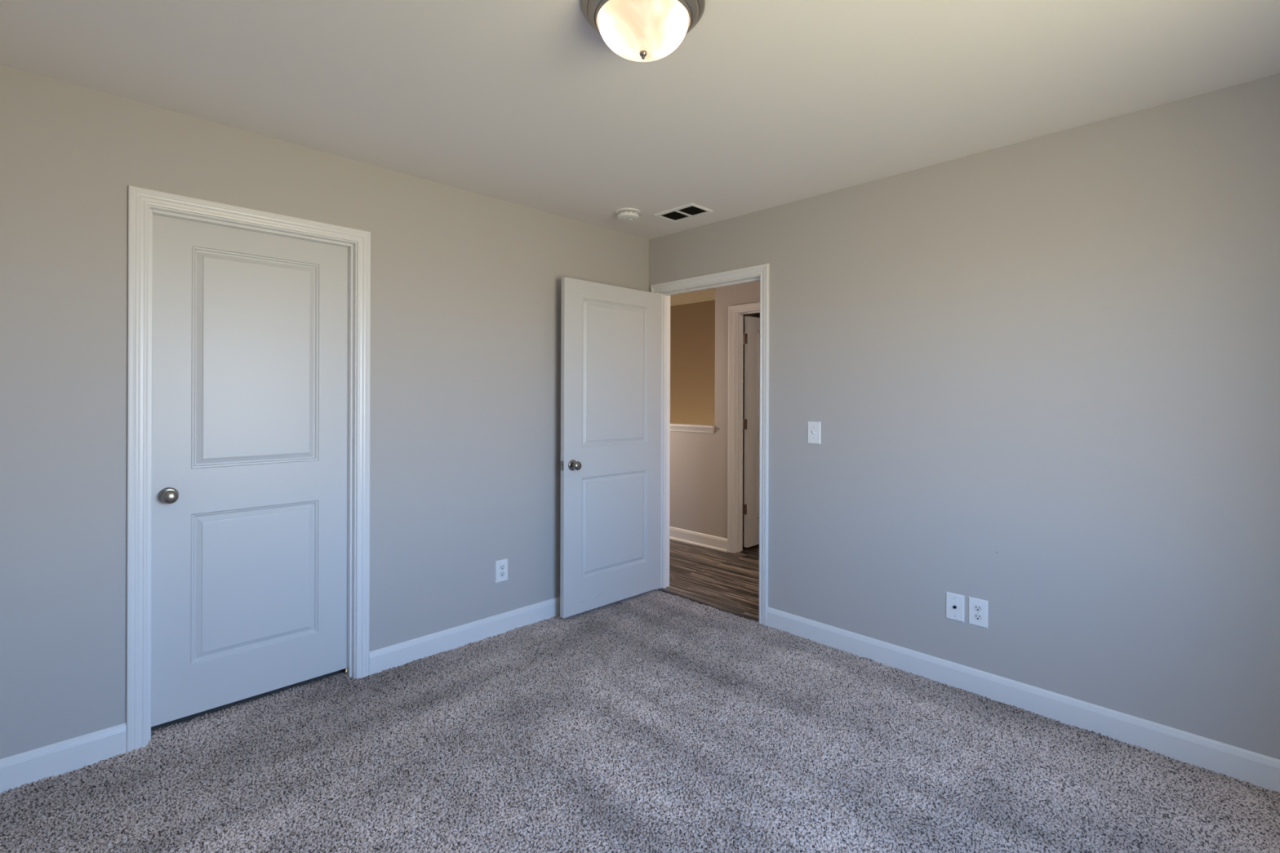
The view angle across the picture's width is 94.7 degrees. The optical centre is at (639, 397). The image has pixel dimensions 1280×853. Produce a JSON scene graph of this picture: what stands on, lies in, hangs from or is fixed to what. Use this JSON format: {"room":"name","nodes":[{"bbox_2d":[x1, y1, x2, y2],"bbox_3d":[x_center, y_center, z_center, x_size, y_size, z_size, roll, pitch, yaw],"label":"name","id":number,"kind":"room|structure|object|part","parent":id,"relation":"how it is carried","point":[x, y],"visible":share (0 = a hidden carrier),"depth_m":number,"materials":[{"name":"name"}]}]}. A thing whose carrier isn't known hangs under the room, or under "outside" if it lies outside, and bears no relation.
{"room":"empty bedroom","nodes":[
{"label":"empty bedroom","id":0,"kind":"room"},
{"bbox_2d":[151,668,346,731],"bbox_3d":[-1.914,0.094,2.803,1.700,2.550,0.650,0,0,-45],"label":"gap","id":1,"kind":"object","parent":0,"point":[224,707],"depth_m":2.57,"materials":[{"name":"grey paint"}]},
{"bbox_2d":[0,64,648,759],"bbox_3d":[-1.293,0.109,2.901,3.677,2.483,0.117,0,0,-45],"label":"wall","id":2,"kind":"structure","parent":0,"point":[466,286],"depth_m":2.46,"materials":[{"name":"grey paint"}]},
{"bbox_2d":[0,722,126,793],"bbox_3d":[-2.197,1.273,1.923,0.788,0.114,0.014,0,0,-45],"label":"baseboard","id":3,"kind":"structure","parent":2,"relation":"attached to","point":[69,755],"depth_m":2.08,"materials":[{"name":"white paint"}]},
{"bbox_2d":[126,185,370,751],"bbox_3d":[-1.647,0.272,2.552,0.873,2.120,0.151,0,0,-45],"label":"door frame","id":4,"kind":"structure","parent":2,"relation":"attached to","point":[143,202],"depth_m":2.30,"materials":[{"name":"white paint"}]},
{"bbox_3d":[-1.891,0.271,2.219,0.058,2.120,0.017,0,0,-45],"label":"casing leg","id":5,"kind":"part","parent":4,"relation":"part of","materials":[{"name":"white paint"}]},
{"bbox_3d":[-1.920,0.293,2.284,0.019,2.076,0.117,0,0,-45],"label":"jamb leg","id":6,"kind":"part","parent":4,"relation":"part of","materials":[{"name":"white paint"}]},
{"bbox_3d":[-1.375,0.294,2.821,0.019,2.076,0.117,0,0,-45],"label":"jamb leg","id":7,"kind":"part","parent":4,"relation":"part of","materials":[{"name":"white paint"}]},
{"bbox_3d":[-1.310,0.273,2.791,0.058,2.120,0.017,0,0,-45],"label":"casing leg","id":8,"kind":"part","parent":4,"relation":"part of","materials":[{"name":"white paint"}]},
{"bbox_2d":[151,213,348,727],"bbox_3d":[-1.668,0.288,2.566,0.751,2.007,0.163,0,0,-45],"label":"door","id":9,"kind":"structure","parent":2,"relation":"in","point":[249,598],"depth_m":2.52,"materials":[{"name":"white paint"}]},
{"bbox_3d":[-1.847,0.391,2.315,0.054,0.054,0.056,0,0,-45],"label":"knob","id":10,"kind":"part","parent":9,"relation":"part of","materials":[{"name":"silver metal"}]},
{"bbox_3d":[-1.666,0.781,2.570,0.471,0.610,0.035,0,0,-45],"label":"panel","id":11,"kind":"part","parent":9,"relation":"part of","materials":[{"name":"white paint"}]},
{"bbox_3d":[-1.663,-0.161,2.570,0.471,0.905,0.035,0,0,-45],"label":"panel","id":12,"kind":"part","parent":9,"relation":"part of","materials":[{"name":"white paint"}]},
{"bbox_2d":[368,596,559,675],"bbox_3d":[-0.617,1.278,3.478,1.898,0.114,0.014,0,0,-45],"label":"baseboard","id":13,"kind":"structure","parent":2,"relation":"attached to","point":[380,660],"depth_m":3.13,"materials":[{"name":"white paint"}]},
{"bbox_2d":[495,558,507,582],"bbox_3d":[-0.778,0.979,3.324,0.078,0.122,0.008,0,0,-45],"label":"power outlet","id":14,"kind":"object","parent":2,"relation":"attached to","point":[501,566],"visible":1,"depth_m":3.32,"materials":[{"name":"white plastic"}]},
{"bbox_2d":[499,571,505,577],"bbox_3d":[-0.776,0.999,3.322,0.034,0.027,0.003,0,0,-45],"label":"receptacle","id":15,"kind":"object","parent":14,"relation":"attached to","point":[502,574],"depth_m":3.32,"materials":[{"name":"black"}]},
{"bbox_2d":[499,564,505,569],"bbox_3d":[-0.776,0.960,3.322,0.034,0.027,0.003,0,0,-45],"label":"receptacle","id":16,"kind":"object","parent":14,"relation":"attached to","point":[501,566],"depth_m":3.32,"materials":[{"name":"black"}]},
{"bbox_2d":[0,538,1279,852],"bbox_3d":[0.127,1.348,3.962,6.960,0.055,6.570,0,0,-45],"label":"floor","id":17,"kind":"structure","parent":0,"point":[655,721],"depth_m":2.12,"materials":[{"name":"carpet"}]},
{"bbox_2d":[657,587,759,622],"bbox_3d":[0.428,1.343,3.799,0.042,0.028,0.828,0,0,-45],"label":"threshold","id":18,"kind":"object","parent":17,"relation":"on","point":[740,615],"visible":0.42,"depth_m":3.76,"materials":[{"name":"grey wood"}]},
{"bbox_2d":[0,0,1279,239],"bbox_3d":[0.012,-1.133,1.664,3.560,0.050,3.470,0,0,-45],"label":"ceiling","id":19,"kind":"structure","parent":0,"point":[762,104],"depth_m":2.05,"materials":[{"name":"white paint"}]},
{"bbox_2d":[616,208,639,221],"bbox_3d":[-0.071,-1.084,3.523,0.145,0.048,0.145,0,0,-45],"label":"smoke detector","id":20,"kind":"object","parent":19,"relation":"attached to","point":[623,214],"visible":1,"depth_m":3.48,"materials":[{"name":"white plastic"}]},
{"bbox_2d":[581,0,705,62],"bbox_3d":[0.009,-1.031,1.665,0.347,0.154,0.347,0,0,-45],"label":"ceiling lamp","id":21,"kind":"object","parent":19,"relation":"attached to","point":[635,30],"visible":1,"depth_m":1.61,"materials":[{"name":"white glass"}]},
{"bbox_2d":[653,203,713,222],"bbox_3d":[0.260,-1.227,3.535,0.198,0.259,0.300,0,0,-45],"label":"ceiling vent","id":22,"kind":"object","parent":19,"relation":"in","point":[689,210],"visible":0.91,"depth_m":3.53,"materials":[{"name":"white plastic"}]},
{"bbox_2d":[662,210,688,220],"bbox_3d":[0.214,-1.111,3.587,0.142,0.016,0.122,0,0,-45],"label":"grille","id":23,"kind":"object","parent":22,"relation":"attached to","point":[673,215],"depth_m":3.59,"materials":[{"name":"grey metal"}]},
{"bbox_2d":[678,205,706,215],"bbox_3d":[0.312,-1.111,3.487,0.142,0.016,0.121,0,0,-45],"label":"grille","id":24,"kind":"object","parent":22,"relation":"attached to","point":[692,210],"depth_m":3.49,"materials":[{"name":"grey metal"}]},
{"bbox_2d":[670,299,715,431],"bbox_3d":[0.608,0.851,7.009,0.100,3.953,2.900,0,0,-45],"label":"wall","id":25,"kind":"structure","parent":0,"point":[692,326],"depth_m":6.92,"materials":[{"name":"brown paint"}]},
{"bbox_2d":[670,288,715,306],"bbox_3d":[1.011,-1.129,4.944,2.233,0.050,6.400,0,0,-45],"label":"ceiling","id":26,"kind":"structure","parent":0,"point":[707,295],"depth_m":6.54,"materials":[{"name":"brown paint"}]},
{"bbox_2d":[669,280,759,538],"bbox_3d":[1.004,0.117,4.940,0.117,2.483,6.400,0,0,-45],"label":"wall","id":27,"kind":"structure","parent":0,"point":[699,461],"depth_m":5.22,"materials":[{"name":"grey paint"}]},
{"bbox_2d":[670,422,715,433],"bbox_3d":[-0.106,0.285,6.045,0.147,0.067,2.271,0,0,-45],"label":"ledge","id":28,"kind":"object","parent":27,"relation":"attached to","point":[707,428],"visible":0.24,"depth_m":5.38,"materials":[{"name":"white paint"}]},
{"bbox_3d":[-0.146,0.295,6.005,0.026,0.048,2.271,0,0,-45],"label":"ledge moulding","id":29,"kind":"part","parent":28,"relation":"part of","materials":[{"name":"white paint"}]},
{"bbox_2d":[669,526,727,552],"bbox_3d":[-0.272,1.279,6.127,0.030,0.114,2.924,0,0,-45],"label":"baseboard","id":30,"kind":"structure","parent":27,"relation":"attached to","point":[713,542],"depth_m":5.31,"materials":[{"name":"white paint"}]},
{"bbox_3d":[-0.278,1.325,6.122,0.016,0.023,2.924,0,0,-45],"label":"shoe moulding","id":31,"kind":"part","parent":30,"relation":"part of","materials":[{"name":"white paint"}]},
{"bbox_2d":[727,302,759,553],"bbox_3d":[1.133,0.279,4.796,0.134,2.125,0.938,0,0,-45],"label":"door frame","id":32,"kind":"structure","parent":27,"relation":"attached to","point":[735,313],"depth_m":5.07,"materials":[{"name":"white paint"}]},
{"bbox_3d":[0.782,0.277,5.069,0.017,2.125,0.058,0,0,-45],"label":"casing leg","id":33,"kind":"part","parent":32,"relation":"part of","materials":[{"name":"white paint"}]},
{"bbox_3d":[0.848,0.300,5.098,0.117,2.081,0.019,0,0,-45],"label":"jamb leg","id":34,"kind":"part","parent":32,"relation":"part of","materials":[{"name":"white paint"}]},
{"bbox_2d":[742,315,759,547],"bbox_3d":[1.206,0.302,5.403,0.819,2.010,0.163,0,0,-45],"label":"door","id":35,"kind":"structure","parent":27,"relation":"in","point":[751,337],"depth_m":5.15,"materials":[{"name":"white paint"}]},
{"bbox_3d":[1.203,0.797,5.403,0.530,0.610,0.035,0,0,-45],"label":"panel","id":36,"kind":"part","parent":35,"relation":"part of","materials":[{"name":"white paint"}]},
{"bbox_3d":[1.207,-0.145,5.403,0.530,0.905,0.035,0,0,-45],"label":"panel","id":37,"kind":"part","parent":35,"relation":"part of","materials":[{"name":"white paint"}]},
{"bbox_2d":[648,73,1279,759],"bbox_3d":[0.271,0.115,4.017,0.117,2.483,6.687,0,0,-45],"label":"wall","id":38,"kind":"structure","parent":0,"point":[1057,354],"depth_m":2.46,"materials":[{"name":"grey paint"}]},
{"bbox_2d":[560,276,662,617],"bbox_3d":[-0.166,0.299,3.767,0.833,2.012,0.163,0,0,-44],"label":"door","id":39,"kind":"structure","parent":38,"relation":"in","point":[611,463],"depth_m":3.72,"materials":[{"name":"white paint"}]},
{"bbox_3d":[-0.378,0.406,3.490,0.054,0.054,0.056,0,0,-44],"label":"knob","id":40,"kind":"part","parent":39,"relation":"part of","materials":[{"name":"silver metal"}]},
{"bbox_3d":[-0.164,0.795,3.770,0.553,0.610,0.035,0,0,-44],"label":"panel","id":41,"kind":"part","parent":39,"relation":"part of","materials":[{"name":"white paint"}]},
{"bbox_3d":[-0.161,-0.148,3.770,0.553,0.905,0.035,0,0,-44],"label":"panel","id":42,"kind":"part","parent":39,"relation":"part of","materials":[{"name":"white paint"}]},
{"bbox_2d":[650,263,768,626],"bbox_3d":[0.459,0.279,3.826,0.151,2.120,0.954,0,0,-45],"label":"door frame","id":43,"kind":"structure","parent":38,"relation":"attached to","point":[760,273],"depth_m":3.61,"materials":[{"name":"white paint"}]},
{"bbox_3d":[0.096,0.278,4.098,0.017,2.120,0.058,0,0,-45],"label":"casing leg","id":44,"kind":"part","parent":43,"relation":"part of","materials":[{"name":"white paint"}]},
{"bbox_3d":[0.161,0.300,4.128,0.117,2.076,0.019,0,0,-45],"label":"jamb leg","id":45,"kind":"part","parent":43,"relation":"part of","materials":[{"name":"white paint"}]},
{"bbox_3d":[0.192,0.278,4.192,0.017,2.120,0.058,0,0,-45],"label":"casing leg","id":46,"kind":"part","parent":43,"relation":"part of","materials":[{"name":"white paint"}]},
{"bbox_3d":[0.726,0.280,3.459,0.017,2.120,0.058,0,0,-45],"label":"casing leg","id":47,"kind":"part","parent":43,"relation":"part of","materials":[{"name":"white paint"}]},
{"bbox_2d":[807,421,821,444],"bbox_3d":[0.950,0.195,3.231,0.018,0.122,0.078,0,0,-45],"label":"light switch","id":48,"kind":"object","parent":38,"relation":"attached to","point":[813,427],"visible":1,"depth_m":3.23,"materials":[{"name":"white plastic"}]},
{"bbox_2d":[946,591,964,622],"bbox_3d":[1.452,0.970,2.720,0.016,0.122,0.078,0,0,-45],"label":"cable wall plate","id":49,"kind":"object","parent":38,"relation":"attached to","point":[955,603],"visible":1,"depth_m":2.72,"materials":[{"name":"white plastic"}]},
{"bbox_2d":[968,596,987,628],"bbox_3d":[1.522,0.970,2.655,0.008,0.122,0.078,0,0,-45],"label":"power outlet","id":50,"kind":"object","parent":38,"relation":"attached to","point":[978,608],"visible":1,"depth_m":2.65,"materials":[{"name":"white plastic"}]},
{"bbox_2d":[973,613,982,620],"bbox_3d":[1.520,0.989,2.653,0.003,0.027,0.034,0,0,-45],"label":"receptacle","id":51,"kind":"object","parent":50,"relation":"attached to","point":[976,616],"depth_m":2.65,"materials":[{"name":"white plastic"}]},
{"bbox_2d":[973,604,982,611],"bbox_3d":[1.520,0.950,2.653,0.003,0.027,0.034,0,0,-45],"label":"receptacle","id":52,"kind":"object","parent":50,"relation":"attached to","point":[976,607],"depth_m":2.65,"materials":[{"name":"white plastic"}]},
{"bbox_2d":[766,607,1279,791],"bbox_3d":[1.614,1.286,2.556,0.014,0.114,2.480,0,0,-45],"label":"baseboard","id":53,"kind":"structure","parent":38,"relation":"attached to","point":[1255,768],"depth_m":2.44,"materials":[{"name":"white paint"}]}
]}

